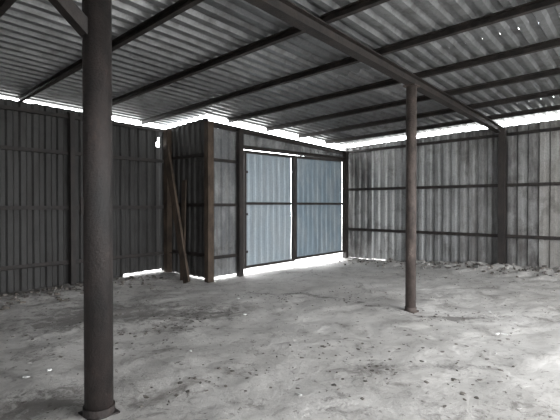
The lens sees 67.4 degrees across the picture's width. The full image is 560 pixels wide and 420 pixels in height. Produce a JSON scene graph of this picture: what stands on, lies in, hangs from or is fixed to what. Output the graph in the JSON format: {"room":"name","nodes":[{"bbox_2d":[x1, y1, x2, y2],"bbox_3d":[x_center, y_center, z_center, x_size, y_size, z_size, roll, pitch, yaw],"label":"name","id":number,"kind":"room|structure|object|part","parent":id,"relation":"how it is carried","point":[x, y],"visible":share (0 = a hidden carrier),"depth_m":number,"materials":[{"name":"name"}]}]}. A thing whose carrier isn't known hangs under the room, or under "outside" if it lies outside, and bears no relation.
{"room":"farm building","nodes":[
{"label":"farm building","id":0,"kind":"room"},
{"bbox_2d":[0,98,163,293],"bbox_3d":[-5.753,-0.269,5.673,0.075,3.396,9.600,1,1,42],"label":"wall","id":1,"kind":"structure","parent":0,"point":[27,178],"depth_m":7.60,"materials":[{"name":"grey metal"}]},
{"bbox_2d":[0,251,163,270],"bbox_3d":[-5.702,0.981,5.642,0.060,0.070,9.600,1,1,42],"label":"rail","id":2,"kind":"object","parent":1,"relation":"attached to","point":[65,262],"visible":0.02,"depth_m":7.58,"materials":[{"name":"metal"}]},
{"bbox_2d":[0,145,163,162],"bbox_3d":[-5.702,-1.019,5.618,0.060,0.070,9.600,1,1,42],"label":"rail","id":3,"kind":"object","parent":1,"relation":"attached to","point":[5,147],"visible":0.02,"depth_m":7.57,"materials":[{"name":"metal"}]},
{"bbox_2d":[0,206,163,209],"bbox_3d":[-5.702,-0.019,5.630,0.060,0.070,9.600,1,1,42],"label":"rail","id":4,"kind":"object","parent":1,"relation":"attached to","point":[1,207],"visible":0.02,"depth_m":7.51,"materials":[{"name":"metal"}]},
{"bbox_2d":[0,104,164,131],"bbox_3d":[-5.702,-1.679,5.610,0.060,0.090,9.600,1,1,42],"label":"rail","id":5,"kind":"object","parent":1,"relation":"attached to","point":[6,107],"visible":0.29,"depth_m":7.56,"materials":[{"name":"metal"}]},
{"bbox_2d":[164,117,213,282],"bbox_3d":[-1.925,-0.194,8.687,1.560,3.276,0.159,1,1,42],"label":"wall","id":6,"kind":"structure","parent":0,"point":[191,144],"depth_m":8.61,"materials":[{"name":"grey metal"}]},
{"bbox_3d":[-2.429,-0.146,9.114,0.130,3.170,0.130,1,1,42],"label":"corner post","id":7,"kind":"part","parent":6,"relation":"part of","materials":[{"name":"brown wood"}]},
{"bbox_3d":[-1.946,0.893,8.723,1.400,0.070,0.060,1,1,42],"label":"rail","id":8,"kind":"part","parent":6,"relation":"part of","materials":[{"name":"metal"}]},
{"bbox_3d":[-1.946,-1.106,8.698,1.400,0.070,0.060,1,1,42],"label":"rail","id":9,"kind":"part","parent":6,"relation":"part of","materials":[{"name":"metal"}]},
{"bbox_3d":[-1.946,-0.106,8.710,1.400,0.070,0.060,1,1,42],"label":"rail","id":10,"kind":"part","parent":6,"relation":"part of","materials":[{"name":"metal"}]},
{"bbox_3d":[-1.386,-0.135,8.210,0.120,3.170,0.140,1,1,42],"label":"corner post","id":11,"kind":"part","parent":6,"relation":"part of","materials":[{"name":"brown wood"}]},
{"bbox_2d":[214,203,236,205],"bbox_3d":[-1.128,-0.104,8.530,0.050,0.060,0.820,1,1,42],"label":"rail","id":12,"kind":"object","parent":6,"relation":"attached to","point":[215,204],"visible":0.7,"depth_m":8.57,"materials":[{"name":"metal"}]},
{"bbox_2d":[214,158,236,162],"bbox_3d":[-1.128,-1.004,8.519,0.050,0.060,0.820,1,1,42],"label":"rail","id":13,"kind":"object","parent":6,"relation":"attached to","point":[215,159],"visible":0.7,"depth_m":8.56,"materials":[{"name":"metal"}]},
{"bbox_2d":[214,253,237,258],"bbox_3d":[-1.128,0.946,8.543,0.050,0.060,0.820,1,1,42],"label":"rail","id":14,"kind":"object","parent":6,"relation":"attached to","point":[227,255],"visible":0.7,"depth_m":8.57,"materials":[{"name":"metal"}]},
{"bbox_2d":[211,121,342,154],"bbox_3d":[0.231,-1.648,10.033,0.070,0.230,4.903,1,1,42],"label":"rail","id":15,"kind":"object","parent":6,"relation":"attached to","point":[216,124],"visible":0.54,"depth_m":9.69,"materials":[{"name":"metal"}]},
{"bbox_2d":[214,128,235,276],"bbox_3d":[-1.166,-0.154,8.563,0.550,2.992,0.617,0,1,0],"label":"wall panel","id":16,"kind":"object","parent":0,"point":[224,140],"depth_m":8.60,"materials":[{"name":"grey metal"}]},
{"bbox_2d":[0,254,559,419],"bbox_3d":[0.158,1.362,1.924,14.400,0.311,17.850,1,1,42],"label":"floor","id":17,"kind":"structure","parent":0,"point":[405,395],"depth_m":4.38,"materials":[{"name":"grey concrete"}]},
{"bbox_2d":[68,112,75,284],"bbox_3d":[-3.807,-0.160,7.690,0.100,3.232,0.080,1,1,42],"label":"stud","id":18,"kind":"object","parent":17,"relation":"on","point":[71,116],"visible":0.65,"depth_m":7.66,"materials":[{"name":"metal"}]},
{"bbox_2d":[48,0,119,419],"bbox_3d":[-1.566,-0.188,2.700,0.233,3.400,1.200,1,1,42],"label":"steel post","id":19,"kind":"object","parent":17,"relation":"on","point":[93,23],"visible":0.93,"depth_m":2.92,"materials":[{"name":"brown metal"}]},
{"bbox_3d":[-1.300,1.474,3.018,0.210,0.050,0.210,1,1,42],"label":"plate","id":20,"kind":"part","parent":19,"relation":"part of","materials":[{"name":"metal"}]},
{"bbox_2d":[163,144,189,283],"bbox_3d":[-2.107,0.012,8.494,0.088,2.802,1.351,0,1,-34],"label":"wooden plank","id":21,"kind":"object","parent":17,"relation":"on","point":[167,156],"visible":1,"depth_m":8.42,"materials":[{"name":"brown wood"}]},
{"bbox_2d":[180,180,186,280],"bbox_3d":[-1.944,0.395,8.447,0.106,2.012,0.388,0,1,-3],"label":"wooden plank","id":22,"kind":"object","parent":17,"relation":"on","point":[184,182],"visible":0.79,"depth_m":8.48,"materials":[{"name":"brown wood"}]},
{"bbox_2d":[236,129,243,276],"bbox_3d":[-0.840,-0.123,8.822,0.100,3.130,0.120,1,1,42],"label":"door frame","id":23,"kind":"structure","parent":17,"relation":"on","point":[240,134],"depth_m":8.79,"materials":[{"name":"metal"}]},
{"bbox_2d":[244,150,294,157],"bbox_3d":[-0.215,-1.261,9.508,0.050,0.090,1.676,1,1,42],"label":"door frame","id":24,"kind":"structure","parent":23,"relation":"attached to","point":[246,151],"depth_m":9.42,"materials":[{"name":"metal"}]},
{"bbox_2d":[246,153,291,265],"bbox_3d":[-0.260,-0.037,9.562,0.047,2.539,1.635,1,1,42],"label":"sheet","id":25,"kind":"object","parent":24,"relation":"attached to","point":[269,178],"visible":0.82,"depth_m":9.55,"materials":[{"name":"metal"}]},
{"bbox_2d":[244,145,343,159],"bbox_3d":[0.504,-1.387,10.342,0.060,0.160,4.082,1,1,42],"label":"lintel","id":26,"kind":"object","parent":23,"relation":"attached to","point":[246,147],"visible":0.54,"depth_m":10.06,"materials":[{"name":"metal"}]},
{"bbox_2d":[244,134,342,157],"bbox_3d":[0.435,-1.528,10.368,0.052,0.363,4.030,1,1,42],"label":"sheet","id":27,"kind":"object","parent":26,"relation":"attached to","point":[249,140],"visible":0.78,"depth_m":9.89,"materials":[{"name":"grey metal"}]},
{"bbox_2d":[244,259,293,268],"bbox_3d":[-0.215,1.214,9.538,0.050,0.050,1.675,1,1,42],"label":"frame","id":28,"kind":"object","parent":17,"relation":"on","point":[288,260],"visible":0.86,"depth_m":9.45,"materials":[{"name":"metal"}]},
{"bbox_2d":[244,150,246,265],"bbox_3d":[-0.750,-0.009,8.924,0.050,2.520,0.060,1,1,42],"label":"frame","id":29,"kind":"object","parent":28,"relation":"on","point":[245,165],"visible":0.79,"depth_m":8.91,"materials":[{"name":"metal"}]},
{"bbox_2d":[247,202,292,204],"bbox_3d":[-0.215,-0.146,9.521,0.045,0.055,1.675,1,1,42],"label":"door crossbar","id":30,"kind":"object","parent":29,"relation":"attached to","point":[248,203],"visible":0.86,"depth_m":9.48,"materials":[{"name":"metal"}]},
{"bbox_2d":[292,156,294,260],"bbox_3d":[0.319,-0.039,10.121,0.050,2.550,0.060,1,1,42],"label":"frame","id":31,"kind":"object","parent":28,"relation":"on","point":[293,158],"visible":1,"depth_m":10.10,"materials":[{"name":"metal"}]},
{"bbox_2d":[0,258,559,418],"bbox_3d":[1.205,1.294,6.245,9.361,0.332,9.088,1,1,42],"label":"debris","id":32,"kind":"object","parent":17,"relation":"on","point":[4,307],"visible":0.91,"depth_m":6.31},
{"bbox_2d":[295,250,344,259],"bbox_3d":[1.073,1.166,10.981,0.050,0.050,2.175,1,1,42],"label":"frame","id":33,"kind":"object","parent":17,"relation":"on","point":[341,251],"visible":1,"depth_m":10.89,"materials":[{"name":"metal"}]},
{"bbox_2d":[295,156,296,259],"bbox_3d":[0.372,-0.054,10.181,0.050,2.520,0.060,1,1,42],"label":"frame","id":34,"kind":"object","parent":33,"relation":"on","point":[296,156],"visible":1,"depth_m":10.16,"materials":[{"name":"metal"}]},
{"bbox_2d":[297,203,343,204],"bbox_3d":[1.073,-0.164,10.965,0.045,0.055,2.175,1,1,42],"label":"door crossbar","id":35,"kind":"object","parent":34,"relation":"attached to","point":[297,203],"visible":1,"depth_m":10.91,"materials":[{"name":"metal"}]},
{"bbox_2d":[342,160,344,252],"bbox_3d":[1.774,-0.109,11.751,0.050,2.590,0.060,1,1,42],"label":"frame","id":36,"kind":"object","parent":33,"relation":"on","point":[343,163],"visible":1,"depth_m":11.73,"materials":[{"name":"metal"}]},
{"bbox_2d":[403,83,419,313],"bbox_3d":[1.840,-0.134,5.899,0.173,3.215,0.173,1,1,42],"label":"steel post","id":37,"kind":"object","parent":17,"relation":"on","point":[411,89],"visible":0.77,"depth_m":5.84,"materials":[{"name":"metal"}]},
{"bbox_3d":[1.840,-1.731,5.879,0.173,0.020,0.173,1,1,42],"label":"cap plate","id":38,"kind":"part","parent":37,"relation":"part of","materials":[{"name":"metal"}]},
{"bbox_2d":[498,127,506,264],"bbox_3d":[4.836,-0.178,9.143,0.130,3.232,0.150,1,1,42],"label":"stud","id":39,"kind":"object","parent":17,"relation":"on","point":[502,138],"visible":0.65,"depth_m":9.09,"materials":[{"name":"metal"}]},
{"bbox_2d":[244,0,502,132],"bbox_3d":[-0.011,-1.837,3.798,0.120,0.420,14.483,1,1,42],"label":"girder","id":40,"kind":"object","parent":39,"relation":"on","point":[286,11],"visible":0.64,"depth_m":4.76,"materials":[{"name":"metal"}]},
{"bbox_2d":[0,0,16,17],"bbox_3d":[-1.065,-1.965,2.579,11.152,0.364,0.060,1,1,42],"label":"purlin","id":41,"kind":"object","parent":40,"relation":"on","point":[5,5],"visible":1,"depth_m":3.92,"materials":[{"name":"metal"}]},
{"bbox_2d":[15,0,203,102],"bbox_3d":[-0.305,-1.952,3.429,11.152,0.364,0.060,1,1,42],"label":"purlin","id":42,"kind":"object","parent":40,"relation":"on","point":[180,6],"visible":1,"depth_m":4.61,"materials":[{"name":"metal"}]},
{"bbox_2d":[112,0,389,105],"bbox_3d":[0.454,-1.940,4.280,11.152,0.364,0.060,1,1,42],"label":"purlin","id":43,"kind":"object","parent":40,"relation":"on","point":[358,6],"visible":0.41,"depth_m":5.01,"materials":[{"name":"metal"}]},
{"bbox_2d":[139,0,559,124],"bbox_3d":[1.213,-1.927,5.131,11.152,0.364,0.060,1,1,42],"label":"purlin","id":44,"kind":"object","parent":40,"relation":"on","point":[537,5],"visible":0.88,"depth_m":4.99,"materials":[{"name":"metal"}]},
{"bbox_2d":[226,38,559,123],"bbox_3d":[2.520,-1.927,5.506,9.702,0.328,0.060,1,1,42],"label":"purlin","id":45,"kind":"object","parent":40,"relation":"on","point":[553,43],"visible":1,"depth_m":5.91,"materials":[{"name":"metal"}]},
{"bbox_2d":[265,67,559,131],"bbox_3d":[3.286,-1.915,6.364,9.702,0.328,0.060,1,1,42],"label":"purlin","id":46,"kind":"object","parent":40,"relation":"on","point":[556,71],"visible":1,"depth_m":7.09,"materials":[{"name":"metal"}]},
{"bbox_2d":[297,89,559,138],"bbox_3d":[4.051,-1.902,7.222,9.702,0.328,0.060,1,1,42],"label":"purlin","id":47,"kind":"object","parent":40,"relation":"on","point":[555,92],"visible":1,"depth_m":8.10,"materials":[{"name":"metal"}]},
{"bbox_2d":[324,105,559,144],"bbox_3d":[4.817,-1.890,8.080,9.702,0.328,0.060,1,1,42],"label":"purlin","id":48,"kind":"object","parent":40,"relation":"on","point":[556,107],"visible":1,"depth_m":9.09,"materials":[{"name":"metal"}]},
{"bbox_2d":[0,0,559,145],"bbox_3d":[0.071,-2.036,3.682,11.495,0.591,14.820,1,1,42],"label":"ceiling","id":49,"kind":"structure","parent":0,"point":[37,42],"depth_m":5.52,"materials":[{"name":"grey metal"}]},
{"bbox_2d":[295,156,344,161],"bbox_3d":[1.073,-1.329,10.950,0.050,0.130,2.177,1,1,42],"label":"door frame","id":50,"kind":"structure","parent":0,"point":[298,157],"depth_m":10.84,"materials":[{"name":"metal"}]},
{"bbox_2d":[297,158,341,256],"bbox_3d":[1.032,-0.106,11.002,0.042,2.576,2.135,1,1,41],"label":"sheet","id":51,"kind":"object","parent":50,"relation":"attached to","point":[319,227],"visible":0.91,"depth_m":10.99,"materials":[{"name":"blue metal"}]},
{"bbox_2d":[344,119,559,267],"bbox_3d":[5.451,-0.304,8.772,9.650,3.354,0.079,1,1,42],"label":"wall","id":52,"kind":"structure","parent":0,"point":[533,157],"depth_m":9.82,"materials":[{"name":"grey metal"}]},
{"bbox_2d":[342,151,348,257],"bbox_3d":[1.845,-0.119,11.815,0.120,3.050,0.120,1,1,42],"label":"door frame","id":53,"kind":"structure","parent":52,"relation":"attached to","point":[345,153],"depth_m":11.76,"materials":[{"name":"metal"}]},
{"bbox_2d":[349,228,559,239],"bbox_3d":[5.421,0.574,8.711,9.600,0.070,0.060,1,1,42],"label":"rail","id":54,"kind":"object","parent":52,"relation":"attached to","point":[352,229],"visible":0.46,"depth_m":9.77,"materials":[{"name":"metal"}]},
{"bbox_2d":[349,182,559,190],"bbox_3d":[5.421,-0.536,8.697,9.600,0.070,0.060,1,1,42],"label":"rail","id":55,"kind":"object","parent":52,"relation":"attached to","point":[540,183],"visible":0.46,"depth_m":9.75,"materials":[{"name":"metal"}]},
{"bbox_2d":[349,127,559,152],"bbox_3d":[5.421,-1.646,8.684,9.601,0.190,0.060,1,1,42],"label":"rail","id":56,"kind":"object","parent":52,"relation":"attached to","point":[554,128],"visible":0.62,"depth_m":9.72,"materials":[{"name":"metal"}]}
]}

